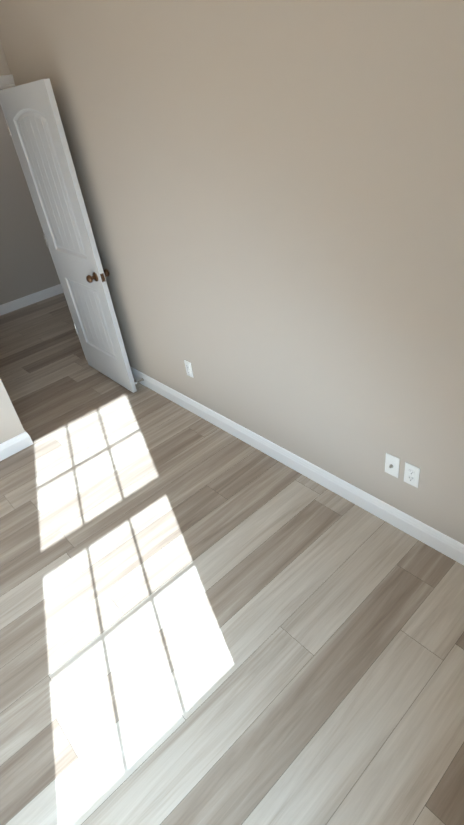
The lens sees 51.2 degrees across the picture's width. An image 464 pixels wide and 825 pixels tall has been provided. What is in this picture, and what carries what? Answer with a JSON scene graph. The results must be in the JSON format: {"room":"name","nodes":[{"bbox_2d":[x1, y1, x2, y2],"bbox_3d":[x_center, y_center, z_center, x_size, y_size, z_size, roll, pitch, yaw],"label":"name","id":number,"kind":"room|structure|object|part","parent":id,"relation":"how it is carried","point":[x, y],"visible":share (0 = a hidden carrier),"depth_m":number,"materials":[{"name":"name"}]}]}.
{"room":"empty bedroom","nodes":[
{"label":"empty bedroom","id":0,"kind":"room"},
{"bbox_2d":[0,293,463,824],"bbox_3d":[-0.678,-0.065,3.732,7.480,0.100,6.470,-32,40,-30],"label":"floor","id":1,"kind":"structure","parent":0,"point":[203,621],"depth_m":2.05,"materials":[{"name":"beige laminate"}]},
{"bbox_2d":[0,0,463,543],"bbox_3d":[-0.086,0.553,0.159,3.540,2.740,0.050,-32,40,-30],"label":"wall","id":2,"kind":"structure","parent":0,"point":[272,192],"depth_m":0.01,"materials":[{"name":"beige paint"}]},
{"bbox_2d":[0,430,32,460],"bbox_3d":[-1.911,0.491,3.011,1.391,0.110,0.014,-32,40,-30],"label":"baseboard","id":3,"kind":"structure","parent":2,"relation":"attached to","point":[23,440],"depth_m":3.30,"materials":[{"name":"white wood"}]},
{"bbox_2d":[0,284,63,315],"bbox_3d":[-2.140,-1.545,6.040,5.500,0.110,0.015,-32,40,-30],"label":"baseboard","id":4,"kind":"structure","parent":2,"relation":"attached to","point":[30,299],"depth_m":5.83,"materials":[{"name":"white wood"}]},
{"bbox_2d":[0,74,86,359],"bbox_3d":[-1.692,-1.151,3.566,0.929,2.121,0.168,-32,40,-30],"label":"door frame","id":5,"kind":"structure","parent":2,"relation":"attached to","point":[6,81],"depth_m":3.18,"materials":[{"name":"white wood"}]},
{"bbox_2d":[0,78,136,392],"bbox_3d":[-1.134,-1.127,3.465,0.171,2.030,0.778,-31,40,-29],"label":"entry door","id":6,"kind":"structure","parent":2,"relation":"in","point":[34,125],"depth_m":3.29,"materials":[{"name":"white wood"}]},
{"bbox_3d":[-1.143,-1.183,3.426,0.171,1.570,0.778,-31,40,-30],"label":"knob","id":7,"kind":"part","parent":6,"relation":"part of","materials":[{"name":"brown metal"}]},
{"bbox_2d":[184,360,193,377],"bbox_3d":[-0.289,-0.289,3.225,0.008,0.114,0.070,-32,40,-30],"label":"outlet","id":8,"kind":"object","parent":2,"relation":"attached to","point":[188,367],"visible":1,"depth_m":3.22,"materials":[{"name":"white plastic"}]},
{"bbox_2d":[130,366,463,564],"bbox_3d":[0.095,0.149,3.058,0.015,0.110,3.800,-32,40,-30],"label":"baseboard","id":9,"kind":"structure","parent":2,"relation":"attached to","point":[446,545],"depth_m":2.65,"materials":[{"name":"white wood"}]},
{"bbox_2d":[385,453,399,477],"bbox_3d":[0.730,0.246,2.220,0.018,0.114,0.070,-32,40,-30],"label":"outlet plate","id":10,"kind":"object","parent":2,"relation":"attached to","point":[392,462],"visible":1,"depth_m":2.22,"materials":[{"name":"white plastic"}]},
{"bbox_2d":[404,462,419,487],"bbox_3d":[0.800,0.280,2.158,0.008,0.114,0.070,-32,40,-30],"label":"outlet","id":11,"kind":"object","parent":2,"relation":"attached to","point":[411,474],"visible":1,"depth_m":2.15,"materials":[{"name":"white plastic"}]}
]}

